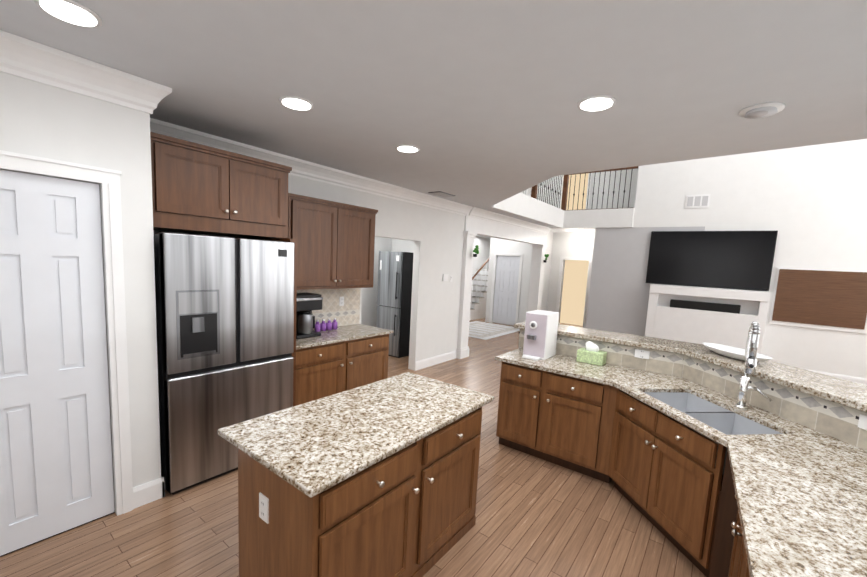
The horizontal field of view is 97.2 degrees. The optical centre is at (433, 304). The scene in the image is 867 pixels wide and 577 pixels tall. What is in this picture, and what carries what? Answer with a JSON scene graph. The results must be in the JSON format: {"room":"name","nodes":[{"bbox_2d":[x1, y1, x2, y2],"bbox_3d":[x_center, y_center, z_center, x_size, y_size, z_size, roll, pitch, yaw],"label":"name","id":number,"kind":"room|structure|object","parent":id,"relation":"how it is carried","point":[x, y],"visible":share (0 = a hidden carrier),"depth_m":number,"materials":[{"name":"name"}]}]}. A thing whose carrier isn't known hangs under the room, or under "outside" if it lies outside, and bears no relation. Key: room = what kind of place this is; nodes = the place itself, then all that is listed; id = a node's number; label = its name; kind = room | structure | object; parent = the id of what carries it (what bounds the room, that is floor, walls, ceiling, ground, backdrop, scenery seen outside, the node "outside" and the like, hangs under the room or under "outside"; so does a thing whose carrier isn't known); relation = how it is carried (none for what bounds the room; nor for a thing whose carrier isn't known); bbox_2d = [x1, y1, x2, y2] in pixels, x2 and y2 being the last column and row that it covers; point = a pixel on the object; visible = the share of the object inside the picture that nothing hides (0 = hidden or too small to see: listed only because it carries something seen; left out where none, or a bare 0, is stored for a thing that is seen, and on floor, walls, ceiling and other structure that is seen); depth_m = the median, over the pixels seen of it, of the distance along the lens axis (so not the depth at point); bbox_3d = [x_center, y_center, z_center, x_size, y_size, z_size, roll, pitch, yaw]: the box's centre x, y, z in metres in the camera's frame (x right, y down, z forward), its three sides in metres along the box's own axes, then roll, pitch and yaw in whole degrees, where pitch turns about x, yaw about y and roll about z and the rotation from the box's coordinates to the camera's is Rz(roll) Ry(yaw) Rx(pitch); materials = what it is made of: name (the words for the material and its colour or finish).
{"room":"kitchen","nodes":[
{"label":"kitchen","id":0,"kind":"room"},
{"bbox_2d":[0,72,160,512],"bbox_3d":[-2.251,0.009,2.357,0.140,2.870,0.865,8,8,37],"label":"wall","id":1,"kind":"structure","parent":0,"point":[124,142],"depth_m":2.47,"materials":[{"name":"paint"}]},
{"bbox_2d":[0,510,114,556],"bbox_3d":[-2.384,1.438,2.398,0.030,0.011,0.600,8,8,37],"label":"trim","id":2,"kind":"structure","parent":1,"relation":"attached to","point":[57,534],"depth_m":2.40,"materials":[{"name":"brown wood"}]},
{"bbox_2d":[0,170,114,555],"bbox_3d":[-2.322,0.349,2.270,0.035,2.183,0.590,8,8,37],"label":"door leaf","id":3,"kind":"structure","parent":1,"relation":"in","point":[56,473],"depth_m":2.29,"materials":[{"name":"white wood"}]},
{"bbox_2d":[0,150,133,515],"bbox_3d":[-2.278,0.314,2.234,0.030,2.290,0.792,8,8,37],"label":"door frame","id":4,"kind":"structure","parent":1,"relation":"attached to","point":[108,180],"depth_m":2.46,"materials":[{"name":"white wood"}]},
{"bbox_2d":[161,476,164,496],"bbox_3d":[-2.002,1.339,2.822,0.046,0.150,0.016,8,8,37],"label":"baseboard return","id":5,"kind":"object","parent":1,"relation":"attached to","point":[163,481],"visible":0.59,"depth_m":2.81,"materials":[{"name":"white wood"}]},
{"bbox_2d":[0,30,471,215],"bbox_3d":[-1.866,-1.413,3.101,0.930,0.174,9.480,8,8,37],"label":"crown molding","id":6,"kind":"structure","parent":1,"relation":"attached to","point":[25,58],"depth_m":2.41,"materials":[{"name":"white wood"}]},
{"bbox_2d":[133,477,164,508],"bbox_3d":[-2.044,1.346,2.743,0.016,0.150,0.190,8,8,37],"label":"baseboard","id":7,"kind":"structure","parent":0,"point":[147,492],"depth_m":2.73,"materials":[{"name":"white wood"}]},
{"bbox_2d":[153,175,464,369],"bbox_3d":[-1.091,-0.259,5.233,0.140,2.870,5.135,8,8,37],"label":"wall","id":8,"kind":"structure","parent":0,"point":[435,298],"depth_m":6.38,"materials":[{"name":"paint"}]},
{"bbox_2d":[297,288,359,329],"bbox_3d":[-1.466,0.043,4.663,0.014,0.519,1.490,8,8,37],"label":"tile backsplash","id":9,"kind":"structure","parent":8,"relation":"attached to","point":[348,313],"depth_m":4.97,"materials":[{"name":"tile"}]},
{"bbox_2d":[339,296,343,305],"bbox_3d":[-1.198,-0.050,4.987,0.010,0.120,0.075,8,8,37],"label":"outlet","id":10,"kind":"object","parent":9,"relation":"attached to","point":[341,301],"visible":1,"depth_m":4.98,"materials":[{"name":"white plastic"}]},
{"bbox_2d":[415,351,456,370],"bbox_3d":[0.065,0.986,6.861,0.016,0.150,1.220,8,8,37],"label":"baseboard","id":11,"kind":"structure","parent":8,"relation":"attached to","point":[431,361],"depth_m":6.80,"materials":[{"name":"white wood"}]},
{"bbox_2d":[442,274,447,280],"bbox_3d":[0.211,-0.484,6.778,0.028,0.120,0.140,8,8,37],"label":"thermostat","id":12,"kind":"object","parent":8,"relation":"attached to","point":[445,277],"visible":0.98,"depth_m":6.75,"materials":[{"name":"white plastic"}]},
{"bbox_2d":[0,318,705,576],"bbox_3d":[1.818,1.347,5.673,13.300,0.120,17.700,8,8,37],"label":"floor","id":13,"kind":"structure","parent":0,"point":[536,516],"depth_m":2.57,"materials":[{"name":"brown wood"}]},
{"bbox_2d":[154,232,294,494],"bbox_3d":[-1.910,0.388,3.345,0.880,1.930,1.000,8,8,37],"label":"refrigerator","id":14,"kind":"object","parent":13,"relation":"on","point":[225,324],"visible":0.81,"depth_m":2.95,"materials":[{"name":"silver metal"}]},
{"bbox_2d":[150,132,377,406],"bbox_3d":[-1.489,-0.007,3.949,0.780,2.620,2.545,8,8,37],"label":"tall cabinet","id":15,"kind":"object","parent":13,"relation":"on","point":[200,189],"visible":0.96,"depth_m":3.35,"materials":[{"name":"brown wood"}]},
{"bbox_2d":[295,324,393,405],"bbox_3d":[-1.228,0.796,4.537,0.685,0.920,1.490,8,8,37],"label":"base cabinet","id":16,"kind":"object","parent":13,"relation":"on","point":[339,359],"depth_m":4.30,"materials":[{"name":"brown wood"}]},
{"bbox_2d":[296,292,322,338],"bbox_3d":[-1.474,0.110,4.283,0.300,0.470,0.340,8,8,37],"label":"coffee maker","id":17,"kind":"object","parent":16,"relation":"on","point":[307,303],"visible":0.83,"depth_m":4.19,"materials":[{"name":"black plastic"}]},
{"bbox_2d":[314,318,337,331],"bbox_3d":[-1.313,0.240,4.678,0.070,0.140,0.323,8,8,37],"label":"bottles","id":18,"kind":"object","parent":16,"relation":"on","point":[328,325],"visible":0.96,"depth_m":4.64,"materials":[{"name":"purple plastic"}]},
{"bbox_2d":[218,372,493,576],"bbox_3d":[-0.350,1.091,2.342,0.830,0.920,1.482,8,8,37],"label":"kitchen island","id":19,"kind":"object","parent":13,"relation":"on","point":[377,479],"visible":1,"depth_m":1.92,"materials":[{"name":"brown wood"}]},
{"bbox_2d":[259,492,268,523],"bbox_3d":[-0.784,0.938,1.763,0.075,0.120,0.010,8,8,37],"label":"outlet","id":20,"kind":"object","parent":19,"relation":"attached to","point":[263,497],"depth_m":1.76,"materials":[{"name":"white plastic"}]},
{"bbox_2d":[376,251,412,357],"bbox_3d":[-0.672,-0.032,7.417,0.600,1.970,0.690,8,8,37],"label":"fridge","id":21,"kind":"object","parent":13,"relation":"on","point":[394,289],"visible":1,"depth_m":7.13,"materials":[{"name":"silver metal"}]},
{"bbox_2d":[456,231,476,358],"bbox_3d":[0.546,-0.188,7.383,0.320,2.410,0.320,8,8,37],"label":"column","id":22,"kind":"structure","parent":13,"relation":"on","point":[462,350],"depth_m":7.28,"materials":[{"name":"white paint"}]},
{"bbox_2d":[473,245,478,256],"bbox_3d":[0.806,-1.014,7.185,0.141,0.221,0.095,8,8,37],"label":"hanging plant","id":23,"kind":"object","parent":22,"relation":"attached to","point":[476,250],"visible":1,"depth_m":7.16,"materials":[{"name":"green plant"}]},
{"bbox_2d":[470,258,488,319],"bbox_3d":[1.394,-0.974,13.194,1.020,2.745,2.510,8,8,37],"label":"staircase","id":24,"kind":"structure","parent":13,"relation":"on","point":[479,293],"depth_m":12.92,"materials":[{"name":"wood"}]},
{"bbox_2d":[468,321,519,339],"bbox_3d":[1.317,0.676,10.735,1.700,0.015,2.400,8,8,37],"label":"rug","id":25,"kind":"object","parent":13,"relation":"on","point":[482,330],"visible":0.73,"depth_m":10.62,"materials":[{"name":"fabric"}]},
{"bbox_2d":[528,244,547,310],"bbox_3d":[2.769,-0.408,10.325,0.320,2.410,0.320,8,8,37],"label":"column","id":26,"kind":"structure","parent":13,"relation":"on","point":[536,277],"depth_m":10.19,"materials":[{"name":"white paint"}]},
{"bbox_2d":[560,260,588,325],"bbox_3d":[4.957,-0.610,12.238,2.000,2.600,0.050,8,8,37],"label":"door","id":27,"kind":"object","parent":13,"relation":"on","point":[574,290],"depth_m":12.49,"materials":[{"name":"beige wood"}]},
{"bbox_2d":[495,322,866,576],"bbox_3d":[1.170,1.009,2.591,2.606,1.180,3.335,8,8,37],"label":"kitchen counter","id":28,"kind":"object","parent":13,"relation":"on","point":[688,457],"visible":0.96,"depth_m":2.50,"materials":[{"name":"brown wood"}]},
{"bbox_2d":[522,310,558,360],"bbox_3d":[1.074,0.297,3.869,0.230,0.450,0.380,8,8,37],"label":"water dispenser","id":29,"kind":"object","parent":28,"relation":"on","point":[540,334],"visible":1,"depth_m":3.78,"materials":[{"name":"white plastic"}]},
{"bbox_2d":[576,341,606,365],"bbox_3d":[1.551,0.460,3.737,0.240,0.205,0.150,8,8,37],"label":"tissue box","id":30,"kind":"object","parent":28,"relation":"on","point":[590,353],"visible":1,"depth_m":3.69,"materials":[{"name":"green cardboard"}]},
{"bbox_2d":[634,349,649,359],"bbox_3d":[1.934,0.456,3.543,0.120,0.078,0.010,8,8,37],"label":"outlet","id":31,"kind":"object","parent":28,"relation":"attached to","point":[639,354],"depth_m":3.54,"materials":[{"name":"white plastic"}]},
{"bbox_2d":[703,342,772,361],"bbox_3d":[2.427,0.391,3.082,0.443,0.058,0.443,8,8,37],"label":"serving platter","id":32,"kind":"object","parent":28,"relation":"on","point":[731,352],"visible":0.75,"depth_m":3.11,"materials":[{"name":"white ceramic"}]},
{"bbox_2d":[735,321,771,408],"bbox_3d":[2.172,0.420,2.547,0.191,0.617,0.188,8,8,37],"label":"faucet","id":33,"kind":"object","parent":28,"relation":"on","point":[751,349],"visible":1,"depth_m":2.60,"materials":[{"name":"silver metal"}]},
{"bbox_2d":[857,414,866,436],"bbox_3d":[2.362,0.647,2.056,0.010,0.078,0.120,2,7,-8],"label":"outlet","id":34,"kind":"object","parent":28,"relation":"attached to","point":[861,418],"depth_m":2.10,"materials":[{"name":"white plastic"}]},
{"bbox_2d":[645,284,770,352],"bbox_3d":[5.665,0.417,8.083,2.020,1.572,0.296,8,8,37],"label":"fireplace","id":35,"kind":"object","parent":13,"relation":"on","point":[701,315],"visible":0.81,"depth_m":7.94,"materials":[{"name":"white paint"}]},
{"bbox_2d":[646,231,777,290],"bbox_3d":[5.751,-0.969,8.062,2.140,1.165,0.064,8,8,37],"label":"tv","id":36,"kind":"object","parent":35,"relation":"on","point":[732,259],"visible":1,"depth_m":7.96,"materials":[{"name":"black plastic"}]},
{"bbox_2d":[361,237,391,326],"bbox_3d":[-2.491,-0.457,6.348,0.140,2.870,5.200,8,8,37],"label":"wall","id":37,"kind":"structure","parent":0,"point":[369,308],"depth_m":7.90,"materials":[{"name":"paint"}]},
{"bbox_2d":[391,239,413,252],"bbox_3d":[-0.237,-0.509,7.824,1.660,2.870,0.120,8,8,37],"label":"wall","id":38,"kind":"structure","parent":0,"point":[398,245],"depth_m":8.01,"materials":[{"name":"paint"}]},
{"bbox_2d":[0,0,866,238],"bbox_3d":[0.429,-1.971,6.487,9.400,0.400,17.700,8,8,37],"label":"ceiling","id":39,"kind":"structure","parent":0,"point":[475,102],"depth_m":2.14,"materials":[{"name":"paint"}]},
{"bbox_2d":[33,0,101,27],"bbox_3d":[-1.654,-1.329,1.735,0.226,0.013,0.226,8,8,37],"label":"recessed light","id":40,"kind":"object","parent":39,"relation":"in","point":[73,12],"visible":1,"depth_m":1.73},
{"bbox_2d":[279,96,313,110],"bbox_3d":[-0.951,-1.398,2.655,0.226,0.013,0.226,8,8,37],"label":"recessed light","id":41,"kind":"object","parent":39,"relation":"in","point":[295,103],"visible":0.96,"depth_m":2.63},
{"bbox_2d":[396,145,419,152],"bbox_3d":[-0.244,-1.469,3.597,0.226,0.013,0.226,8,8,37],"label":"recessed light","id":42,"kind":"object","parent":39,"relation":"in","point":[407,148],"visible":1,"depth_m":3.57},
{"bbox_2d":[428,191,454,196],"bbox_3d":[0.132,-1.712,5.914,0.230,0.016,0.400,8,8,37],"label":"ceiling vent","id":43,"kind":"object","parent":39,"relation":"in","point":[441,193],"visible":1,"depth_m":5.87,"materials":[{"name":"silver metal"}]},
{"bbox_2d":[464,214,546,244],"bbox_3d":[1.757,-1.726,8.744,0.200,0.460,4.060,8,8,37],"label":"beam","id":44,"kind":"structure","parent":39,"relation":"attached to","point":[480,227],"depth_m":8.26,"materials":[{"name":"white paint"}]},
{"bbox_2d":[469,207,550,234],"bbox_3d":[1.908,-1.853,8.670,0.100,0.174,3.980,8,8,37],"label":"beam","id":45,"kind":"structure","parent":39,"relation":"attached to","point":[482,214],"depth_m":8.21,"materials":[{"name":"white paint"}]},
{"bbox_2d":[577,95,615,110],"bbox_3d":[1.028,-1.269,2.413,0.226,0.013,0.226,8,8,37],"label":"recessed light","id":46,"kind":"object","parent":39,"relation":"in","point":[597,103],"visible":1,"depth_m":2.39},
{"bbox_2d":[739,102,784,118],"bbox_3d":[2.044,-1.204,2.385,0.220,0.033,0.220,8,8,37],"label":"recessed light","id":47,"kind":"object","parent":39,"relation":"in","point":[760,110],"visible":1,"depth_m":2.35,"materials":[{"name":"paint"}]},
{"bbox_2d":[472,236,489,273],"bbox_3d":[0.074,-2.724,12.679,0.140,6.200,8.220,8,8,37],"label":"wall","id":48,"kind":"structure","parent":0,"point":[482,257],"depth_m":15.11,"materials":[{"name":"paint"}]},
{"bbox_2d":[485,237,531,322],"bbox_3d":[2.423,-0.806,11.632,1.660,2.870,0.140,8,8,37],"label":"wall","id":49,"kind":"structure","parent":0,"point":[526,249],"depth_m":11.48,"materials":[{"name":"paint"}]},
{"bbox_2d":[489,252,522,323],"bbox_3d":[2.213,-0.489,11.712,0.960,2.200,0.025,8,8,37],"label":"door frame","id":50,"kind":"structure","parent":49,"relation":"in","point":[519,283],"depth_m":11.54,"materials":[{"name":"white wood"}]},
{"bbox_2d":[493,256,519,324],"bbox_3d":[2.248,-0.454,11.764,0.790,2.098,0.035,8,8,37],"label":"door leaf","id":51,"kind":"structure","parent":49,"relation":"in","point":[506,288],"depth_m":11.75,"materials":[{"name":"white wood"}]},
{"bbox_2d":[527,232,552,311],"bbox_3d":[3.092,-0.704,11.034,0.140,2.870,1.290,8,8,37],"label":"wall","id":52,"kind":"structure","parent":0,"point":[547,266],"depth_m":11.16,"materials":[{"name":"paint"}]},
{"bbox_2d":[550,227,594,232],"bbox_3d":[3.851,-2.211,10.221,2.910,0.420,1.200,8,8,37],"label":"ceiling","id":53,"kind":"structure","parent":0,"point":[556,230],"depth_m":10.20,"materials":[{"name":"paint"}]},
{"bbox_2d":[520,166,637,210],"bbox_3d":[2.897,-2.785,7.929,1.745,1.140,3.775,8,8,37],"label":"gallery railing","id":54,"kind":"object","parent":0,"point":[533,191],"visible":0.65,"depth_m":9.31,"materials":[{"name":"wood"}]},
{"bbox_2d":[492,193,563,227],"bbox_3d":[2.216,-2.094,8.366,0.040,0.440,3.740,8,8,37],"label":"trim","id":55,"kind":"structure","parent":54,"relation":"attached to","point":[524,205],"depth_m":8.22,"materials":[{"name":"paint"}]},
{"bbox_2d":[563,208,633,227],"bbox_3d":[3.976,-2.115,9.351,1.650,0.440,0.040,8,8,37],"label":"trim","id":56,"kind":"structure","parent":54,"relation":"attached to","point":[608,218],"depth_m":9.29,"materials":[{"name":"paint"}]},
{"bbox_2d":[537,166,638,323],"bbox_3d":[3.740,-2.361,11.140,9.000,6.200,0.140,8,8,37],"label":"wall","id":57,"kind":"structure","parent":0,"point":[611,188],"depth_m":10.72,"materials":[{"name":"paint"}]},
{"bbox_2d":[556,256,592,327],"bbox_3d":[4.006,-0.294,10.983,0.900,2.160,0.030,8,8,37],"label":"doorway","id":58,"kind":"structure","parent":57,"relation":"in","point":[562,259],"depth_m":10.81,"materials":[{"name":"white wood"}]},
{"bbox_2d":[558,173,591,208],"bbox_3d":[3.990,-3.409,10.764,0.880,1.850,0.030,8,8,37],"label":"door","id":59,"kind":"structure","parent":57,"relation":"in","point":[588,187],"depth_m":10.59,"materials":[{"name":"white wood"}]},
{"bbox_2d":[566,173,588,209],"bbox_3d":[4.013,-3.374,10.802,0.680,1.748,0.035,8,8,37],"label":"door leaf","id":60,"kind":"structure","parent":59,"relation":"attached to","point":[577,190],"depth_m":10.76,"materials":[{"name":"beige wood"}]},
{"bbox_2d":[586,226,704,335],"bbox_3d":[4.834,-0.368,8.952,2.210,2.850,0.160,8,8,37],"label":"wall","id":61,"kind":"structure","parent":0,"point":[619,291],"depth_m":9.11,"materials":[{"name":"paint"}]},
{"bbox_2d":[632,139,866,226],"bbox_3d":[7.420,-3.112,6.771,6.690,3.350,0.160,8,8,37],"label":"wall","id":62,"kind":"structure","parent":0,"point":[822,184],"depth_m":7.47,"materials":[{"name":"paint"}]},
{"bbox_2d":[685,194,709,207],"bbox_3d":[5.606,-2.204,8.114,0.420,0.280,0.016,8,8,37],"label":"return air vent","id":63,"kind":"object","parent":62,"relation":"attached to","point":[698,201],"visible":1,"depth_m":8.10,"materials":[{"name":"metal"}]},
{"bbox_2d":[697,225,866,378],"bbox_3d":[7.814,0.039,6.705,5.300,2.850,0.160,8,8,37],"label":"wall","id":64,"kind":"structure","parent":0,"point":[839,247],"depth_m":7.11,"materials":[{"name":"paint"}]},
{"bbox_2d":[769,267,866,333],"bbox_3d":[7.154,-0.111,7.063,1.310,1.100,0.046,8,8,37],"label":"window","id":65,"kind":"structure","parent":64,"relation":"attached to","point":[831,299],"depth_m":7.04,"materials":[{"name":"brown wood"}]},
{"bbox_2d":[805,369,866,385],"bbox_3d":[8.090,1.438,6.488,3.700,0.150,0.016,8,8,37],"label":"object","id":66,"kind":"object","parent":64,"relation":"attached to","point":[863,381],"depth_m":6.91,"materials":[{"name":"white"}]}
]}

